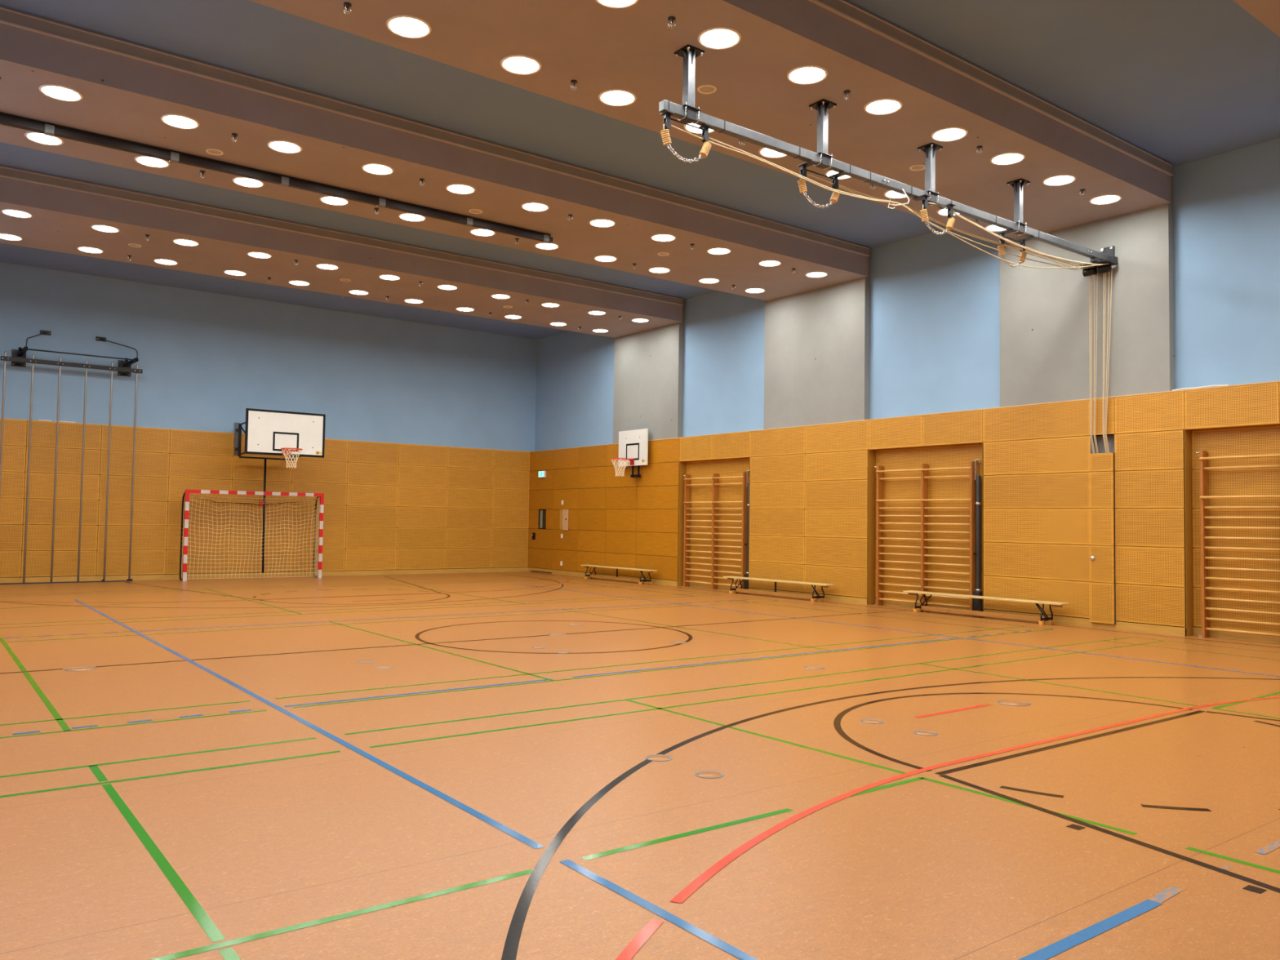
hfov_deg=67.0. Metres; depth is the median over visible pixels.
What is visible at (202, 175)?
sprinkler head
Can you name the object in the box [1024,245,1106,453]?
rope
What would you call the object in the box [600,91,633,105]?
diffuser
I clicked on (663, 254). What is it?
ceiling speaker
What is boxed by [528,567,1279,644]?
baseboard
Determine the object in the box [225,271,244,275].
diffuser
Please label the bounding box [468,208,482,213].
ceiling speaker
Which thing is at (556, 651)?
socket
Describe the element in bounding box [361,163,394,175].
recessed light
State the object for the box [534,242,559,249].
recessed light
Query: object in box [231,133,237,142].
sprinkler head
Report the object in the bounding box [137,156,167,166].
diffuser
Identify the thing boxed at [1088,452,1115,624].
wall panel
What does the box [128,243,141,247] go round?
ceiling speaker
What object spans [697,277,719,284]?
recessed light
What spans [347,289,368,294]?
recessed light
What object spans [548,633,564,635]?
socket
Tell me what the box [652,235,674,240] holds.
diffuser
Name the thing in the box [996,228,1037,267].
ring hoist
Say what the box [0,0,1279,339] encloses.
ceiling
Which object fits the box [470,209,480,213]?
grille
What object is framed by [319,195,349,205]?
recessed light
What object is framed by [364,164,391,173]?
diffuser
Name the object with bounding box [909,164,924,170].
ceiling speaker
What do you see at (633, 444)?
basketball hoop
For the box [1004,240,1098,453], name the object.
rope
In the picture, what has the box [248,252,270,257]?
diffuser
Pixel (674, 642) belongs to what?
socket
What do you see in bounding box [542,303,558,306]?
diffuser
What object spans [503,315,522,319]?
recessed light
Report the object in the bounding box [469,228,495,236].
recessed light
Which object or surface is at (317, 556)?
goal
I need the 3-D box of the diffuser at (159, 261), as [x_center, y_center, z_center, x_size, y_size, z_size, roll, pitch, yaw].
[-8.910,-4.098,18.169,0.365,0.005,0.365,1,-3,-15]
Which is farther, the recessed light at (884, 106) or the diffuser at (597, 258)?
the diffuser at (597, 258)
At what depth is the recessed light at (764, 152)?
12.41 m
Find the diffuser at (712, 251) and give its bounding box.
[708,248,729,253]
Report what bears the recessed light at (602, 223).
in the ceiling
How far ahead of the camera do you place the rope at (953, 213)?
14.43 m
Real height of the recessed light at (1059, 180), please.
0.012 m
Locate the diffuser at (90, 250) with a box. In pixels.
[78,247,102,253]
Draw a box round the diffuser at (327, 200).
[321,196,346,204]
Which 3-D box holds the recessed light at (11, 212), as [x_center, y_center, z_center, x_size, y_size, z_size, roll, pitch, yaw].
[-9.895,-4.230,15.358,0.430,0.012,0.430,3,-3,-37]
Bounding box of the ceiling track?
[0,111,552,243]
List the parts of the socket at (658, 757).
lid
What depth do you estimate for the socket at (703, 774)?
5.79 m
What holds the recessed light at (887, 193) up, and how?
in the ceiling
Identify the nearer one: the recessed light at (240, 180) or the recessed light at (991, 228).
the recessed light at (240, 180)
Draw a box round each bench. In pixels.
[580,564,657,584]
[723,576,834,601]
[902,590,1069,625]
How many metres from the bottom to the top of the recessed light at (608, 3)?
0.012 m
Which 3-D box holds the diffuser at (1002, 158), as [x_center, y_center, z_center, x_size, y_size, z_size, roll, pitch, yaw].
[4.740,-4.142,12.466,0.365,0.005,0.365,0,-2,12]
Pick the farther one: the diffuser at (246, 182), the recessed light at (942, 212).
the recessed light at (942, 212)
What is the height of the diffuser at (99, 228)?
0.005 m
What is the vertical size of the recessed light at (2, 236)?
0.012 m
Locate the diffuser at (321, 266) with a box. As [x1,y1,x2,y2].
[316,264,337,269]
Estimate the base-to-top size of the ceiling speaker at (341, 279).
0.010 m
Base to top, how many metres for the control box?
0.571 m
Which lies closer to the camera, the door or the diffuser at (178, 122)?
the diffuser at (178, 122)
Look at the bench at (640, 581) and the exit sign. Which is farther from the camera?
the exit sign
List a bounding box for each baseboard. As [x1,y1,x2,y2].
[0,567,528,582]
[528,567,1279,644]
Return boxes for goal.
[179,489,324,581]
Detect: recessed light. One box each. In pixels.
[0,208,32,217]
[0,232,22,240]
[24,131,63,145]
[38,84,83,102]
[76,246,103,253]
[90,224,119,232]
[133,155,169,168]
[153,258,178,265]
[160,114,199,128]
[172,238,199,246]
[222,270,247,275]
[231,176,264,187]
[246,251,271,258]
[266,139,302,153]
[288,280,310,285]
[315,263,338,270]
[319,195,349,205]
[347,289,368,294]
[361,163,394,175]
[378,274,400,279]
[386,15,431,38]
[398,213,426,222]
[404,298,423,303]
[436,284,457,289]
[445,183,475,194]
[455,306,475,311]
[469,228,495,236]
[490,293,511,298]
[500,54,541,75]
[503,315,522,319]
[520,202,549,211]
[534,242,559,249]
[541,302,559,307]
[549,322,567,325]
[587,311,606,315]
[588,218,615,227]
[591,328,608,332]
[593,255,617,262]
[595,0,638,8]
[598,88,636,106]
[631,318,648,322]
[648,266,671,273]
[650,233,675,241]
[683,123,715,133]
[697,26,741,49]
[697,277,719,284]
[706,247,731,254]
[744,288,765,293]
[758,146,787,158]
[758,259,781,266]
[786,65,827,84]
[804,271,827,277]
[824,169,851,179]
[863,97,902,115]
[884,190,906,198]
[930,126,968,142]
[937,208,959,216]
[984,224,1006,231]
[990,151,1025,164]
[1042,174,1076,186]
[1088,194,1121,204]
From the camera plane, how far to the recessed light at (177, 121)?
11.66 m
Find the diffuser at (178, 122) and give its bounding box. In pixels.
[163,115,196,128]
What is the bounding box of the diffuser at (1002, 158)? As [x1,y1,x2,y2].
[992,153,1022,164]
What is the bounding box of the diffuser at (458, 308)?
[457,307,473,311]
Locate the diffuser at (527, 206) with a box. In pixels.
[523,203,546,210]
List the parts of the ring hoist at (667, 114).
clamp arm, chain, spreader rod, clamp arm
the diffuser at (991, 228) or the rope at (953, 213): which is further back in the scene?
the diffuser at (991, 228)
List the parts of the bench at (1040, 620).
leg frame, leg frame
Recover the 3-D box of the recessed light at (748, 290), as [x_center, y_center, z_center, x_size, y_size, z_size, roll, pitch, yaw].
[2.347,-3.865,19.742,0.430,0.012,0.430,3,-3,-37]
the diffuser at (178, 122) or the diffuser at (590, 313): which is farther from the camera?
the diffuser at (590, 313)
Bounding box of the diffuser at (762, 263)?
[760,261,779,266]
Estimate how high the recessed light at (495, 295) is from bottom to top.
0.012 m
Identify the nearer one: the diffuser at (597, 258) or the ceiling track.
the ceiling track
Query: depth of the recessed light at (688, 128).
11.69 m
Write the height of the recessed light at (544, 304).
0.012 m
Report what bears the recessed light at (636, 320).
in the ceiling
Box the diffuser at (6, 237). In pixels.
[0,234,21,239]
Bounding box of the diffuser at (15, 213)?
[3,209,30,217]
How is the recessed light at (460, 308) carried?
in the ceiling
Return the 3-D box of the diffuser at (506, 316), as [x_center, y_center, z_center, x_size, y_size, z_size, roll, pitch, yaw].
[-2.969,-3.821,22.655,0.365,0.005,0.365,-1,-3,30]
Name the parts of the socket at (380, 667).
lid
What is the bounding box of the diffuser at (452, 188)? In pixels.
[447,185,473,193]
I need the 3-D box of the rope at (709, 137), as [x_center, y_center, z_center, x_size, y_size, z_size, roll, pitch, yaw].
[3.849,-1.885,12.330,8.163,3.047,0.106,3,-3,-39]
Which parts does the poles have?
stay arm, stay plate, rod, stay plate, stay arm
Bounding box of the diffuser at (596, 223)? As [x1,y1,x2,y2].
[591,219,613,226]
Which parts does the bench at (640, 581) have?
leg frame, leg frame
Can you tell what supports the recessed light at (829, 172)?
in the ceiling
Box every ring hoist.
[660,110,712,163]
[796,160,849,208]
[911,194,955,235]
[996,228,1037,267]
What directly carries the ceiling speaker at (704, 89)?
attached to the ceiling
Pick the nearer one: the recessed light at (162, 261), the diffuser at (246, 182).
the diffuser at (246, 182)
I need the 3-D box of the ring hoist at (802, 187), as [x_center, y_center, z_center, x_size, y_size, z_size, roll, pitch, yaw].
[2.087,-3.326,11.008,0.671,0.435,0.225,3,-3,-37]
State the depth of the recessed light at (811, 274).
18.40 m
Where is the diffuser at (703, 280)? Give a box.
[699,278,718,283]
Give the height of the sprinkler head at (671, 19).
0.094 m
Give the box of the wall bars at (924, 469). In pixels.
[874,461,975,610]
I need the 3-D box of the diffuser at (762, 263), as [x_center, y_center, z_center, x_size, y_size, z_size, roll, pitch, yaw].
[2.370,-3.956,17.655,0.365,0.005,0.365,1,-3,-15]
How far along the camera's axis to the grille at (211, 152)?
12.64 m
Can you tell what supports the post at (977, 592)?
on the floor
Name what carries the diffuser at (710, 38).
attached to the recessed light at (716, 37)
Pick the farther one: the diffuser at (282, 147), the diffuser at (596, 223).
the diffuser at (596, 223)
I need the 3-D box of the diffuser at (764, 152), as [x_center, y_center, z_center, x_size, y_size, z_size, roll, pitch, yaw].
[1.728,-4.191,12.335,0.365,0.005,0.365,0,-2,12]
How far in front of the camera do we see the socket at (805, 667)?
10.12 m
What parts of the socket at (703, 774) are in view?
lid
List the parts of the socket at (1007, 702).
lid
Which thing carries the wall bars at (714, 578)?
attached to the wall at (948, 353)
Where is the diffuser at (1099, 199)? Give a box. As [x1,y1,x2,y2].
[1091,195,1119,204]
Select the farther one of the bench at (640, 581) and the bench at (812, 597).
the bench at (640, 581)
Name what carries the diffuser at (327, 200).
attached to the recessed light at (331, 200)
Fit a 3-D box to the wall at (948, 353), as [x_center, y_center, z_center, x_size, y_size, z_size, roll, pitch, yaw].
[5.117,-1.107,17.524,0.307,6.870,27.500,3,-3,-37]
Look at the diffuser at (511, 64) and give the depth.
10.08 m
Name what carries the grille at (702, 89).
attached to the ceiling speaker at (704, 89)
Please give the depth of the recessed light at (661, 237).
16.15 m
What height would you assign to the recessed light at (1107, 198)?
0.012 m
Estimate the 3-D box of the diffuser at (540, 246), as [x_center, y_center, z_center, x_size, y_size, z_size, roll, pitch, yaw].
[-1.613,-4.052,16.751,0.365,0.005,0.365,0,-2,12]
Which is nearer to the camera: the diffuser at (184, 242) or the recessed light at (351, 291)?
the diffuser at (184, 242)
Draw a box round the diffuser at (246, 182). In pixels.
[234,177,262,186]
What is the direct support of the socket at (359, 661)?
on the floor
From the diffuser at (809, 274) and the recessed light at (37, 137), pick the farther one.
the diffuser at (809, 274)
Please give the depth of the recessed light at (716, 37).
9.46 m
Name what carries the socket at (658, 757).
on the floor
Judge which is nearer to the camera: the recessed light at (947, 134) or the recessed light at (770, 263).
the recessed light at (947, 134)
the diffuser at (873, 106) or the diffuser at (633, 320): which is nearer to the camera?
the diffuser at (873, 106)
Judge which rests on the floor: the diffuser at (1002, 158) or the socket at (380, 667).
the socket at (380, 667)
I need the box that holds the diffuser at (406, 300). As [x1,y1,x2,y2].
[404,299,422,302]
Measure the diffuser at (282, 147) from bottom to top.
0.005 m
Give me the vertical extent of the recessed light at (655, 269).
0.012 m
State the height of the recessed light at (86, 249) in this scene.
0.012 m
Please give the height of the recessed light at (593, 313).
0.012 m
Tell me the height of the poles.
5.460 m
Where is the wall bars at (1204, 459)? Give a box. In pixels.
[1195,450,1279,637]
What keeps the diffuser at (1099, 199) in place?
attached to the recessed light at (1107, 198)
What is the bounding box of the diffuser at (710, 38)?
[701,29,737,48]
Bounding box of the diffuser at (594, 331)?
[593,329,607,332]
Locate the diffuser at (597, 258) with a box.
[595,256,615,261]
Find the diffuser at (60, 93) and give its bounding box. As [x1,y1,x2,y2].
[42,86,79,100]
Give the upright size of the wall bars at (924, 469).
2.620 m
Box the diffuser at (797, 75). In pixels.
[790,67,825,83]
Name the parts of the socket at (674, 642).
lid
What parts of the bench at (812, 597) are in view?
leg frame, leg frame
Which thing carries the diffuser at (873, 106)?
attached to the recessed light at (884, 106)
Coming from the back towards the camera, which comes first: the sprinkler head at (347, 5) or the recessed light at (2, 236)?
the recessed light at (2, 236)
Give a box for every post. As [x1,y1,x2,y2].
[744,469,749,589]
[973,458,982,611]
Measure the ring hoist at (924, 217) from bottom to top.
0.435 m
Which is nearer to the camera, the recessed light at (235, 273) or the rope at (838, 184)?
the rope at (838, 184)
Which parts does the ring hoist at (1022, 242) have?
clamp arm, chain, spreader rod, clamp arm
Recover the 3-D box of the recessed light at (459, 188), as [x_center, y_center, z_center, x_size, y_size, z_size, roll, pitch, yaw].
[-2.581,-4.185,13.916,0.430,0.012,0.430,3,-3,-37]
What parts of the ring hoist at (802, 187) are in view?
clamp arm, chain, spreader rod, clamp arm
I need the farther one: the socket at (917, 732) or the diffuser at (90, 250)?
the diffuser at (90, 250)
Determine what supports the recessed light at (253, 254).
in the ceiling
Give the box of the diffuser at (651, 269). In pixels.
[649,267,669,272]
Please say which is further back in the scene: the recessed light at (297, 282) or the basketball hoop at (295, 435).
the basketball hoop at (295, 435)
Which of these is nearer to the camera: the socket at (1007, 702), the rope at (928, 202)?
the socket at (1007, 702)
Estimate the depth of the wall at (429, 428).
23.50 m
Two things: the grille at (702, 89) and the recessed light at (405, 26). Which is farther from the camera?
the grille at (702, 89)
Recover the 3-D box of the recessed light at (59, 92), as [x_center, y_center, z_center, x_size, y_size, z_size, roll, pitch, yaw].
[-6.541,-4.370,10.926,0.430,0.012,0.430,3,-3,-37]
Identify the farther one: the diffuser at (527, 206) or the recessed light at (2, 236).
the recessed light at (2, 236)
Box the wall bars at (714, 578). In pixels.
[682,471,747,589]
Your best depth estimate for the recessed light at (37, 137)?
12.27 m
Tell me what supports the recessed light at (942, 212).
in the ceiling
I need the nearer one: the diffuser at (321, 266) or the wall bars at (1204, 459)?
the wall bars at (1204, 459)
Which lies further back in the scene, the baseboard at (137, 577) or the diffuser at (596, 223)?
the baseboard at (137, 577)
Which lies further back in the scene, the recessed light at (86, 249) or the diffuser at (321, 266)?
the diffuser at (321, 266)
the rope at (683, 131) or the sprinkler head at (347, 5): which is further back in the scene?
the rope at (683, 131)
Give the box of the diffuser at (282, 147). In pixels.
[269,142,300,152]
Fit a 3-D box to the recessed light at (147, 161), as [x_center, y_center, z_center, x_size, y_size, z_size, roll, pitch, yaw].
[-6.564,-4.281,13.013,0.430,0.012,0.430,3,-3,-37]
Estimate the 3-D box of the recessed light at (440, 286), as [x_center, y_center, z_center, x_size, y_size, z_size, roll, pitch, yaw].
[-3.954,-3.953,19.844,0.430,0.012,0.430,3,-3,-37]
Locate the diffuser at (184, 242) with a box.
[174,240,197,245]
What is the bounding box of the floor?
[0,571,1279,959]
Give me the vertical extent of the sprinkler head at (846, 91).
0.094 m
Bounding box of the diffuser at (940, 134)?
[933,128,964,140]
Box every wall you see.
[0,262,537,577]
[528,137,1279,635]
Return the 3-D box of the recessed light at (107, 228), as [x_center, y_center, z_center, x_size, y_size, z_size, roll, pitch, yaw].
[-8.905,-4.184,16.106,0.430,0.012,0.430,3,-3,-37]
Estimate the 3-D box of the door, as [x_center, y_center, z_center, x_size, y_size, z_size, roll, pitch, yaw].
[-2.890,1.283,27.752,0.086,0.871,0.732,3,-3,-42]
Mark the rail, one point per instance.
(686, 113)
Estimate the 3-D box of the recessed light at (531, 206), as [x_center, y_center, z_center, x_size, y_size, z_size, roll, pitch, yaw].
[-1.591,-4.138,14.664,0.430,0.012,0.430,3,-3,-37]
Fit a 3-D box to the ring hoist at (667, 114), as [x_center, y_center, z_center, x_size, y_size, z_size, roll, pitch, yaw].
[0.467,-3.405,9.713,0.641,0.435,0.110,3,-3,-37]
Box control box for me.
[560,509,568,530]
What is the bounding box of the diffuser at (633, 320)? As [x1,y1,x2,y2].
[632,319,648,322]
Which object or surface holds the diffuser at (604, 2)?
attached to the recessed light at (608, 3)
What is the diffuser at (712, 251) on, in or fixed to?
attached to the recessed light at (716, 251)
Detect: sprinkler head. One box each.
[200,170,205,177]
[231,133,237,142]
[343,2,351,14]
[373,208,378,214]
[570,80,577,89]
[667,16,675,28]
[843,89,850,100]
[976,145,982,154]
[1080,188,1085,196]
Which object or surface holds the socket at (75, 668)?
on the floor
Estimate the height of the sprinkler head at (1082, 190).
0.094 m
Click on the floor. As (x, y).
(228, 780)
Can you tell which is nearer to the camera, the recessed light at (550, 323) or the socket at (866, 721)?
the socket at (866, 721)
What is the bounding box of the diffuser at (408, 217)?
[400,213,423,221]
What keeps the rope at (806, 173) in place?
hanging from the ring hoist at (802, 187)
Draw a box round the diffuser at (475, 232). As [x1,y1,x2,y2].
[471,229,493,235]
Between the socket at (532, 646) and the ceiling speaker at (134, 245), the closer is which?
the socket at (532, 646)
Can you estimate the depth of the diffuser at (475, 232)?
16.02 m
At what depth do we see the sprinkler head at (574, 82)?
10.44 m
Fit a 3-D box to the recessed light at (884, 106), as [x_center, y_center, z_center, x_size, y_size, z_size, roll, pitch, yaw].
[2.759,-4.232,10.971,0.430,0.012,0.430,3,-3,-37]
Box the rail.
[658,44,1118,276]
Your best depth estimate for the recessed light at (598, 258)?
17.48 m
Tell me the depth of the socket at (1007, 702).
8.26 m
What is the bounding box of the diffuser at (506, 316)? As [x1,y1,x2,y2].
[505,315,520,318]
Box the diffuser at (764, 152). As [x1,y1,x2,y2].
[760,148,785,156]
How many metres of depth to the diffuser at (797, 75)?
10.22 m
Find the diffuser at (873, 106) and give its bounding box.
[866,100,899,113]
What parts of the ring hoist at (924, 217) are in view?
clamp arm, chain, spreader rod, clamp arm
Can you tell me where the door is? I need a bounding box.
[532,509,546,539]
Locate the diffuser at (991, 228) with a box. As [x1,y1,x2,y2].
[986,225,1004,231]
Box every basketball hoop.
[233,408,325,573]
[610,428,648,477]
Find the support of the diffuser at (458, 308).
attached to the recessed light at (460, 308)
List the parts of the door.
handle plate, pane frame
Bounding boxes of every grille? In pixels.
[208,150,221,154]
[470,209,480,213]
[699,86,714,93]
[911,165,924,169]
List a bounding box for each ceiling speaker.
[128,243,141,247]
[205,148,223,155]
[339,278,351,281]
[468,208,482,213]
[657,252,669,256]
[697,84,716,93]
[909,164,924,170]
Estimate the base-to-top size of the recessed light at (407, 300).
0.012 m
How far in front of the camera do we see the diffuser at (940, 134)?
11.71 m
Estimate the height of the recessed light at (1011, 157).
0.012 m
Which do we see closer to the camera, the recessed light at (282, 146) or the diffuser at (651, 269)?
the recessed light at (282, 146)
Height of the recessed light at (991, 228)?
0.012 m
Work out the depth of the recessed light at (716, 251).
16.89 m
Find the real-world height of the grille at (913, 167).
0.004 m
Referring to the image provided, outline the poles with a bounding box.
[0,329,142,584]
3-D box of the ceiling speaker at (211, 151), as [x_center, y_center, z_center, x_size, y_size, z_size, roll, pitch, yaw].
[-5.558,-4.284,12.633,0.212,0.010,0.212,3,-3,-37]
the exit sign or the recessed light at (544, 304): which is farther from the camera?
the exit sign
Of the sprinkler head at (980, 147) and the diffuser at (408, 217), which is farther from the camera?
the diffuser at (408, 217)
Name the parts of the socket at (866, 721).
lid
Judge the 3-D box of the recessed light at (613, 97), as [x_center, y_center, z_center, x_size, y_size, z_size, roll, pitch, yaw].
[-0.253,-4.282,10.839,0.430,0.012,0.430,3,-3,-37]
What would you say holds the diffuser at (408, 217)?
attached to the recessed light at (411, 217)
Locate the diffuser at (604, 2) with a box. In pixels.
[599,0,635,6]
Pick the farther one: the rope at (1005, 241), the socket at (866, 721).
the rope at (1005, 241)
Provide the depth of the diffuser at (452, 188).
13.91 m
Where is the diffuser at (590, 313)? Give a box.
[589,311,604,315]
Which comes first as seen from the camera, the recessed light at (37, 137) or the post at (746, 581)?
the recessed light at (37, 137)
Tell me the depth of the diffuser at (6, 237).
16.68 m
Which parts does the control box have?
panel, lid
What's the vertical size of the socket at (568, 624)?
0.005 m
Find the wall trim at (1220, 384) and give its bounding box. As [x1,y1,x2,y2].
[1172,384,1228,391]
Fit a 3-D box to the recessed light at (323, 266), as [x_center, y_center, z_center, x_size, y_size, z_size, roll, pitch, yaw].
[-5.934,-4.045,18.349,0.430,0.012,0.430,3,-3,-37]
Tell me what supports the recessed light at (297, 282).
in the ceiling
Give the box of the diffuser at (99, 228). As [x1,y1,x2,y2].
[93,225,117,231]
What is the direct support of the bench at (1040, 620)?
on the floor
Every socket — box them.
[64,666,96,671]
[356,660,373,662]
[375,666,392,669]
[532,646,546,648]
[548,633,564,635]
[555,651,570,653]
[568,623,582,625]
[644,754,672,761]
[670,640,687,643]
[694,770,724,778]
[804,666,825,669]
[860,719,884,724]
[913,730,937,735]
[996,699,1031,706]
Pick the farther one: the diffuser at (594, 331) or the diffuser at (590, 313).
the diffuser at (594, 331)
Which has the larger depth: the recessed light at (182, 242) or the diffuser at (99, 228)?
the recessed light at (182, 242)
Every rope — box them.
[671,124,1112,453]
[709,137,1093,453]
[806,173,1094,453]
[838,183,1097,453]
[928,202,1106,453]
[953,213,1109,453]
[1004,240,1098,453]
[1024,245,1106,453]
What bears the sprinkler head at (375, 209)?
attached to the ceiling
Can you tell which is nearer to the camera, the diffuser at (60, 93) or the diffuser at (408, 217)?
the diffuser at (60, 93)
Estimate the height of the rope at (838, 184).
3.047 m
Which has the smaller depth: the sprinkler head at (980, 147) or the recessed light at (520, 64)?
the recessed light at (520, 64)
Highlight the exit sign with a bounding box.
[537,471,546,477]
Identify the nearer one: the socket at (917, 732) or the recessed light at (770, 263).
the socket at (917, 732)
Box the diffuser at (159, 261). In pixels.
[155,259,176,264]
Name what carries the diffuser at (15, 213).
attached to the recessed light at (11, 212)
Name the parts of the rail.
hanger post, ceiling plate, hanger post, ceiling plate, hanger post, ceiling plate, hanger post, ceiling plate, wall plate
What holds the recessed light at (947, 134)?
in the ceiling
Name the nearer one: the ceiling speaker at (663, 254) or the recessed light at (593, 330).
the ceiling speaker at (663, 254)
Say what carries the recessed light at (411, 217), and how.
in the ceiling
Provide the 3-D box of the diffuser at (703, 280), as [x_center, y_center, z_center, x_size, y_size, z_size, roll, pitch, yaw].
[1.357,-3.913,18.994,0.365,0.005,0.365,1,-3,-15]
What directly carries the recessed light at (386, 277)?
in the ceiling
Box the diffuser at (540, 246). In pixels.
[536,243,557,248]
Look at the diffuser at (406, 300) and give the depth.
21.13 m
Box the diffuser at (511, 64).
[503,57,538,73]
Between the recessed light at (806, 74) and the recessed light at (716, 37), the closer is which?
the recessed light at (716, 37)
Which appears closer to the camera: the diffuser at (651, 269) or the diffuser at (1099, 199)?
the diffuser at (1099, 199)
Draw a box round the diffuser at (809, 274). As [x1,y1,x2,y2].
[806,272,826,276]

